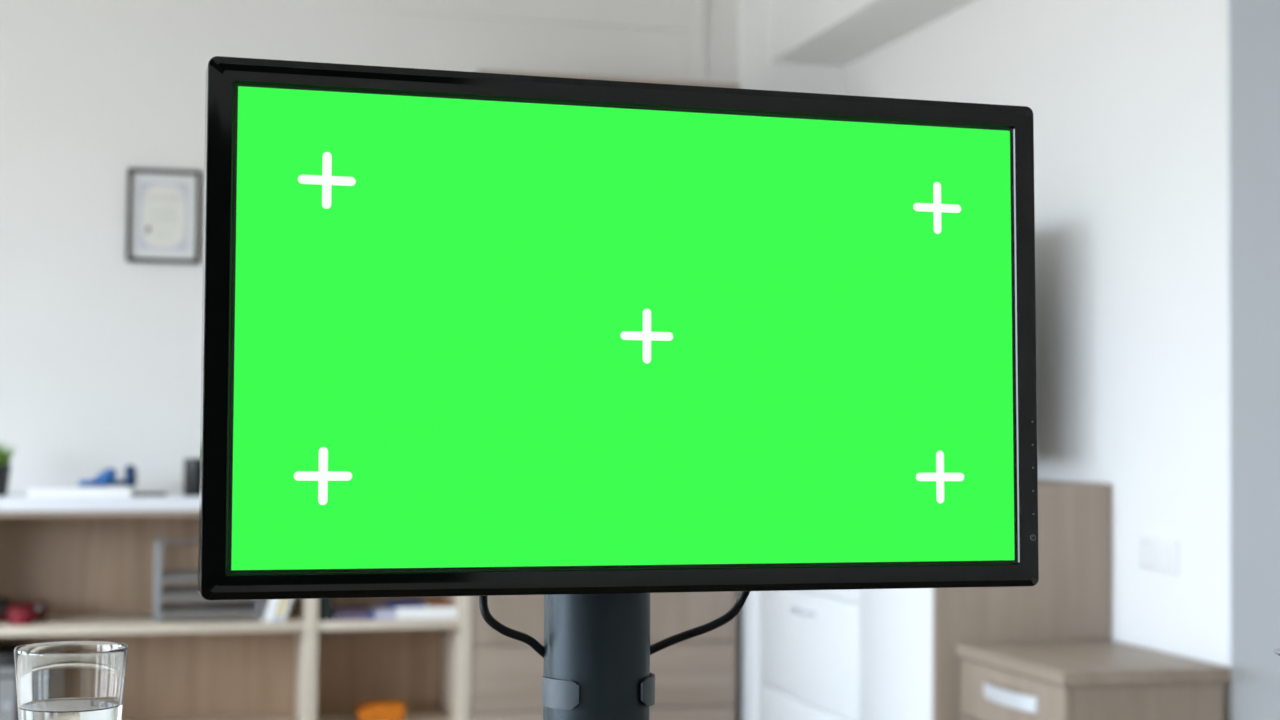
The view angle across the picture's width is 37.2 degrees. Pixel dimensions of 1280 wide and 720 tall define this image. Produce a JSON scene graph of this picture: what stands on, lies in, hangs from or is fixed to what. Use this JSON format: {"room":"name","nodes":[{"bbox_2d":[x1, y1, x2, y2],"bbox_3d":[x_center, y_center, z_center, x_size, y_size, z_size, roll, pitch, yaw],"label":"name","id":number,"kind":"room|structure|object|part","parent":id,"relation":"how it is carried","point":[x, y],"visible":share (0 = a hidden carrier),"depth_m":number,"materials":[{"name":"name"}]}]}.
{"room":"office","nodes":[
{"label":"office","id":0,"kind":"room"},
{"bbox_2d":[0,0,737,491],"bbox_3d":[-2.503,-0.153,6.283,6.670,2.800,0.120,1,-2,-14],"label":"wall","id":1,"kind":"structure","parent":0,"point":[100,351],"depth_m":6.45,"materials":[{"name":"paint"}]},
{"bbox_2d":[126,168,200,263],"bbox_3d":[-1.621,-0.489,6.467,0.241,0.317,0.020,1,-2,-14],"label":"framed certificate","id":2,"kind":"object","parent":1,"relation":"attached to","point":[163,206],"visible":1,"depth_m":6.47,"materials":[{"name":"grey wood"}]},
{"bbox_2d":[735,0,1228,719],"bbox_3d":[1.456,-0.130,5.944,1.630,2.800,2.746,1,-2,-14],"label":"wall","id":3,"kind":"structure","parent":0,"point":[1127,99],"depth_m":4.98,"materials":[{"name":"white paint"}]},
{"bbox_2d":[769,0,972,66],"bbox_3d":[1.155,-1.363,4.944,0.293,0.410,4.310,1,-2,-14],"label":"ceiling beam","id":4,"kind":"structure","parent":3,"relation":"attached to","point":[836,33],"depth_m":6.51,"materials":[{"name":"white paint"}]},
{"bbox_2d":[1141,537,1178,574],"bbox_3d":[1.308,0.493,4.783,0.012,0.086,0.176,1,-2,-14],"label":"wall socket","id":5,"kind":"object","parent":3,"relation":"attached to","point":[1158,555],"visible":1,"depth_m":4.77,"materials":[{"name":"plastic"}]},
{"bbox_2d":[1144,546,1152,562],"bbox_3d":[1.292,0.494,4.824,0.002,0.044,0.044,1,-2,-14],"label":"outlet","id":6,"kind":"object","parent":5,"relation":"attached to","point":[1148,550],"depth_m":4.83,"materials":[{"name":"plastic"}]},
{"bbox_2d":[1162,548,1171,565],"bbox_3d":[1.314,0.491,4.739,0.002,0.044,0.044,1,-2,-14],"label":"outlet","id":7,"kind":"object","parent":5,"relation":"attached to","point":[1166,552],"depth_m":4.74,"materials":[{"name":"plastic"}]},
{"bbox_2d":[1228,0,1279,719],"bbox_3d":[1.945,-0.171,4.647,1.129,2.800,0.010,1,-2,-14],"label":"wall","id":8,"kind":"structure","parent":0,"point":[1253,25],"depth_m":4.51,"materials":[{"name":"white paint"}]},
{"bbox_3d":[-0.806,1.158,1.852,8.000,0.100,9.460,1,-2,-14],"label":"floor","id":9,"kind":"structure","parent":0,"visible":0},
{"bbox_2d":[0,492,471,719],"bbox_3d":[-1.431,0.850,6.252,1.704,0.812,0.440,1,-2,-14],"label":"bookcase","id":10,"kind":"object","parent":9,"relation":"on","point":[91,559],"visible":0.43,"depth_m":6.37,"materials":[{"name":"brown wood"}]},
{"bbox_2d":[0,441,17,495],"bbox_3d":[-2.051,0.343,6.029,0.166,0.176,0.154,1,-2,-14],"label":"potted grass","id":11,"kind":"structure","parent":10,"relation":"on","point":[5,467],"depth_m":6.02,"materials":[{"name":"plant"}]},
{"bbox_2d":[0,464,10,495],"bbox_3d":[-2.048,0.381,6.031,0.100,0.100,0.100,1,-2,-14],"label":"pot","id":12,"kind":"object","parent":11,"relation":"attached to","point":[4,468],"depth_m":6.01,"materials":[{"name":"grey ceramic"}]},
{"bbox_2d":[0,645,21,719],"bbox_3d":[-2.017,1.056,6.078,0.064,0.258,0.282,1,-2,-14],"label":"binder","id":13,"kind":"object","parent":10,"relation":"on","point":[8,692],"visible":0.84,"depth_m":5.95,"materials":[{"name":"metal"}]},
{"bbox_2d":[9,607,33,624],"bbox_3d":[-1.947,0.805,5.981,0.076,0.052,0.076,1,-2,-14],"label":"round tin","id":14,"kind":"object","parent":10,"relation":"on","point":[17,615],"visible":1,"depth_m":5.95,"materials":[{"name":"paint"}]},
{"bbox_2d":[0,597,47,621],"bbox_3d":[-2.026,0.799,6.084,0.248,0.070,0.108,1,-2,-14],"label":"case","id":15,"kind":"object","parent":10,"relation":"on","point":[40,608],"visible":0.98,"depth_m":6.06,"materials":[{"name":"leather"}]},
{"bbox_2d":[28,486,129,496],"bbox_3d":[-1.796,0.422,6.095,0.310,0.027,0.200,1,-2,-14],"label":"book","id":16,"kind":"object","parent":10,"relation":"on","point":[33,491],"visible":0.96,"depth_m":6.01,"materials":[{"name":"white paper"}]},
{"bbox_2d":[78,465,136,486],"bbox_3d":[-1.722,0.374,6.146,0.183,0.072,0.130,1,-2,-14],"label":"headphones","id":17,"kind":"object","parent":16,"relation":"on","point":[106,477],"visible":1,"depth_m":6.11,"materials":[{"name":"blue plastic"}]},
{"bbox_2d":[95,468,116,485],"bbox_3d":[-1.719,0.376,6.116,0.072,0.034,0.072,-32,16,-13],"label":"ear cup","id":18,"kind":"object","parent":17,"relation":"on","point":[108,475],"depth_m":6.09,"materials":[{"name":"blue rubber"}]},
{"bbox_2d":[124,465,136,486],"bbox_3d":[-1.647,0.375,6.145,0.036,0.072,0.072,-3,-1,-18],"label":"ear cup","id":19,"kind":"object","parent":17,"relation":"on","point":[130,474],"depth_m":6.12,"materials":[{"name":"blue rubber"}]},
{"bbox_2d":[0,492,198,510],"bbox_3d":[-1.428,0.466,6.265,1.704,0.042,0.440,1,-2,-14],"label":"countertop","id":20,"kind":"structure","parent":10,"relation":"on","point":[14,501],"depth_m":5.98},
{"bbox_2d":[132,492,166,495],"bbox_3d":[-1.581,0.433,6.124,0.108,0.011,0.070,1,-2,-14],"label":"phone","id":21,"kind":"object","parent":10,"relation":"on","point":[133,493],"visible":1,"depth_m":6.09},
{"bbox_3d":[-1.670,0.855,6.172,1.122,0.030,0.386,1,-2,-14],"label":"shelf","id":22,"kind":"part","parent":10,"relation":"part of","materials":[{"name":"white wood"}]},
{"bbox_2d":[183,458,199,495],"bbox_3d":[-1.440,0.381,6.188,0.090,0.121,0.090,1,-2,-14],"label":"cup","id":23,"kind":"object","parent":10,"relation":"on","point":[191,465],"visible":0.59,"depth_m":6.14,"materials":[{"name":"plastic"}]},
{"bbox_2d":[154,536,259,621],"bbox_3d":[-1.425,0.716,6.251,0.334,0.258,0.265,1,-2,-14],"label":"tray","id":24,"kind":"object","parent":10,"relation":"on","point":[185,611],"visible":0.6,"depth_m":6.12,"materials":[{"name":"silver metal"}]},
{"bbox_3d":[-1.607,0.718,6.335,0.022,0.258,0.012,1,-2,-14],"label":"post","id":25,"kind":"part","parent":24,"relation":"part of","materials":[{"name":"silver metal"}]},
{"bbox_3d":[-1.545,0.710,6.093,0.022,0.258,0.012,1,-2,-14],"label":"post","id":26,"kind":"part","parent":24,"relation":"part of","materials":[{"name":"silver metal"}]},
{"bbox_2d":[161,570,197,583],"bbox_3d":[-1.420,0.710,6.252,0.302,0.026,0.264,1,-2,-14],"label":"tray","id":27,"kind":"object","parent":24,"relation":"on","point":[168,576],"depth_m":6.11,"materials":[{"name":"grey plastic"}]},
{"bbox_2d":[161,588,254,601],"bbox_3d":[-1.420,0.768,6.250,0.302,0.026,0.264,1,-2,-14],"label":"tray","id":28,"kind":"object","parent":24,"relation":"on","point":[167,594],"depth_m":6.11,"materials":[{"name":"grey plastic"}]},
{"bbox_2d":[161,604,256,618],"bbox_3d":[-1.421,0.824,6.248,0.302,0.026,0.264,1,-2,-14],"label":"tray","id":29,"kind":"object","parent":24,"relation":"on","point":[185,611],"depth_m":6.15,"materials":[{"name":"grey plastic"}]},
{"bbox_3d":[-1.238,0.715,6.172,0.012,0.258,0.012,1,-2,-14],"label":"post","id":30,"kind":"part","parent":24,"relation":"part of","materials":[{"name":"silver metal"}]},
{"bbox_2d":[261,599,279,621],"bbox_3d":[-1.191,0.754,6.213,0.083,0.199,0.170,1,-2,-14],"label":"book","id":31,"kind":"object","parent":10,"relation":"on","point":[270,606],"visible":0.36,"depth_m":6.13,"materials":[{"name":"white paper"}]},
{"bbox_2d":[273,599,287,620],"bbox_3d":[-1.166,0.759,6.220,0.080,0.189,0.171,1,-2,-14],"label":"book","id":32,"kind":"object","parent":10,"relation":"on","point":[282,603],"visible":0.3,"depth_m":6.13,"materials":[{"name":"beige paper"}]},
{"bbox_2d":[281,599,291,620],"bbox_3d":[-1.147,0.762,6.224,0.064,0.176,0.170,1,-2,-14],"label":"book","id":33,"kind":"object","parent":10,"relation":"on","point":[289,600],"visible":0.21,"depth_m":6.14,"materials":[{"name":"white paper"}]},
{"bbox_2d":[318,598,331,620],"bbox_3d":[-1.038,0.739,6.253,0.034,0.220,0.170,1,-2,-14],"label":"upright book","id":34,"kind":"object","parent":10,"relation":"on","point":[325,605],"visible":0.3,"depth_m":6.17,"materials":[{"name":"black paper"}]},
{"bbox_2d":[332,606,374,619],"bbox_3d":[-0.955,0.838,6.297,0.130,0.026,0.201,1,-2,-14],"label":"magazine","id":35,"kind":"object","parent":10,"relation":"on","point":[338,612],"visible":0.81,"depth_m":6.21,"materials":[{"name":"paper"}]},
{"bbox_2d":[367,613,373,617],"bbox_3d":[-0.881,0.836,6.213,0.024,0.018,0.001,1,-2,-14],"label":"print","id":36,"kind":"object","parent":35,"relation":"attached to","point":[369,615],"depth_m":6.21},
{"bbox_2d":[356,700,405,719],"bbox_3d":[-0.868,1.175,6.350,0.154,0.060,0.124,1,-2,-14],"label":"box","id":37,"kind":"object","parent":10,"relation":"on","point":[373,709],"visible":1,"depth_m":6.30,"materials":[{"name":"plastic"}]},
{"bbox_3d":[-0.851,1.155,6.355,0.120,0.020,0.124,1,-2,-14],"label":"lid","id":38,"kind":"part","parent":37,"relation":"part of","materials":[{"name":"orange plastic"}]},
{"bbox_2d":[369,605,395,618],"bbox_3d":[-0.858,0.839,6.322,0.066,0.028,0.200,1,-2,-14],"label":"booklet","id":39,"kind":"object","parent":10,"relation":"on","point":[381,611],"visible":0.8,"depth_m":6.23,"materials":[{"name":"white paper"}]},
{"bbox_3d":[-0.863,0.870,6.379,0.463,0.030,0.386,1,-2,-14],"label":"shelf","id":40,"kind":"part","parent":10,"relation":"part of","materials":[{"name":"white wood"}]},
{"bbox_2d":[392,602,457,618],"bbox_3d":[-0.725,0.837,6.354,0.202,0.037,0.205,1,-2,-14],"label":"book","id":41,"kind":"object","parent":10,"relation":"on","point":[425,612],"visible":0.65,"depth_m":6.25,"materials":[{"name":"white paper"}]},
{"bbox_2d":[382,599,425,606],"bbox_3d":[-0.792,0.814,6.361,0.125,0.007,0.180,1,-2,-14],"label":"book","id":42,"kind":"object","parent":41,"relation":"on","point":[389,603],"visible":1,"depth_m":6.31,"materials":[{"name":"blue paper"}]},
{"bbox_2d":[424,600,453,605],"bbox_3d":[-0.676,0.816,6.380,0.080,0.006,0.160,1,-2,-14],"label":"book","id":43,"kind":"object","parent":41,"relation":"on","point":[428,602],"visible":1,"depth_m":6.37,"materials":[{"name":"brown paper"}]},
{"bbox_3d":[-0.621,0.894,6.443,0.038,0.751,0.400,1,-2,-14],"label":"panel","id":44,"kind":"part","parent":10,"relation":"part of","materials":[{"name":"white wood"}]},
{"bbox_2d":[471,70,739,719],"bbox_3d":[-0.149,0.162,6.571,0.907,2.232,0.425,1,-2,-14],"label":"door","id":45,"kind":"structure","parent":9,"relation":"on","point":[695,677],"depth_m":6.41,"materials":[{"name":"brown wood"}]},
{"bbox_3d":[-0.325,-0.008,6.352,0.452,1.907,0.018,1,-2,-14],"label":"door","id":46,"kind":"part","parent":45,"relation":"part of","materials":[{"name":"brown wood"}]},
{"bbox_3d":[-0.115,1.211,6.366,0.907,0.081,0.018,1,-2,-14],"label":"drawer","id":47,"kind":"part","parent":45,"relation":"part of","materials":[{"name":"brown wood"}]},
{"bbox_3d":[-0.114,1.060,6.371,0.907,0.214,0.018,1,-2,-14],"label":"drawer","id":48,"kind":"part","parent":45,"relation":"part of","materials":[{"name":"brown wood"}]},
{"bbox_3d":[0.116,0.000,6.465,0.452,1.907,0.018,1,-2,-14],"label":"door","id":49,"kind":"part","parent":45,"relation":"part of","materials":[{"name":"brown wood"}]},
{"bbox_2d":[742,479,1110,719],"bbox_3d":[0.781,0.803,5.745,0.534,0.909,1.645,1,-2,-14],"label":"cabinet","id":50,"kind":"object","parent":9,"relation":"on","point":[852,654],"visible":0.44,"depth_m":5.04,"materials":[{"name":"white wood"}]},
{"bbox_3d":[0.496,0.775,5.856,0.036,0.014,0.187,1,-2,-14],"label":"handle","id":51,"kind":"part","parent":50,"relation":"part of","materials":[{"name":"metal"}]},
{"bbox_3d":[0.516,1.147,5.851,0.018,0.186,0.922,1,-2,-14],"label":"drawer","id":52,"kind":"part","parent":50,"relation":"part of","materials":[{"name":"white paint"}]},
{"bbox_3d":[0.519,0.883,5.860,0.018,0.337,0.922,1,-2,-14],"label":"drawer","id":53,"kind":"part","parent":50,"relation":"part of","materials":[{"name":"white paint"}]},
{"bbox_3d":[0.522,0.543,5.872,0.018,0.336,0.922,1,-2,-14],"label":"drawer","id":54,"kind":"part","parent":50,"relation":"part of","materials":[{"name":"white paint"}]},
{"bbox_3d":[0.699,0.784,5.164,0.018,0.865,0.516,1,-2,-14],"label":"door","id":55,"kind":"part","parent":50,"relation":"part of","materials":[{"name":"white paint"}]},
{"bbox_3d":[1.000,0.778,4.963,0.499,0.908,0.020,1,-2,-14],"label":"panel","id":56,"kind":"part","parent":50,"relation":"part of","materials":[{"name":"brown wood"}]},
{"bbox_2d":[956,639,1230,719],"bbox_3d":[1.083,0.972,4.650,0.449,0.500,0.599,1,-2,-14],"label":"base cabinet","id":57,"kind":"object","parent":9,"relation":"on","point":[1104,679],"visible":1,"depth_m":4.43,"materials":[{"name":"brown wood"}]},
{"bbox_3d":[0.902,0.975,4.605,0.018,0.144,0.578,1,-2,-14],"label":"drawer","id":58,"kind":"part","parent":57,"relation":"part of","materials":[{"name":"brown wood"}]},
{"bbox_3d":[0.885,0.814,4.591,0.030,0.038,0.285,1,-2,-14],"label":"handle","id":59,"kind":"part","parent":57,"relation":"part of","materials":[{"name":"metal"}]},
{"bbox_3d":[0.903,0.828,4.610,0.018,0.143,0.578,1,-2,-14],"label":"drawer","id":60,"kind":"part","parent":57,"relation":"part of","materials":[{"name":"brown wood"}]},
{"bbox_3d":[0.010,0.706,1.018,2.050,0.760,1.010,1,-2,-14],"label":"desk","id":61,"kind":"object","parent":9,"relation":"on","visible":0},
{"bbox_2d":[14,641,128,719],"bbox_3d":[-0.377,0.261,1.257,0.073,0.140,0.073,1,-2,-14],"label":"drinking glass","id":62,"kind":"object","parent":61,"relation":"on","point":[63,680],"visible":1,"depth_m":1.23,"materials":[{"name":"clear glass"}]},
{"bbox_2d":[198,56,1038,719],"bbox_3d":[-0.024,0.078,1.337,0.568,0.517,0.205,1,-2,-16],"label":"computer monitor","id":63,"kind":"object","parent":61,"relation":"on","point":[594,348],"visible":1,"depth_m":1.24,"materials":[{"name":"black plastic"}]},
{"bbox_2d":[479,596,544,657],"bbox_3d":[-0.094,0.162,1.325,0.041,0.116,0.093,0,-2,21],"label":"cable","id":64,"kind":"object","parent":63,"relation":"attached to","point":[489,619],"visible":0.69,"depth_m":1.33,"materials":[{"name":"black rubber"}]},
{"bbox_2d":[650,591,749,654],"bbox_3d":[0.053,0.165,1.368,0.113,0.108,0.045,-1,-2,28],"label":"power cable","id":65,"kind":"object","parent":63,"relation":"attached to","point":[743,595],"visible":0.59,"depth_m":1.37,"materials":[{"name":"black rubber"}]},
{"bbox_2d":[1273,648,1279,655],"bbox_3d":[0.502,0.276,1.360,0.092,0.132,0.092,1,-2,-14],"label":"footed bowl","id":66,"kind":"object","parent":61,"relation":"on","point":[1276,651],"visible":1,"depth_m":1.38,"materials":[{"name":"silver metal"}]}
]}

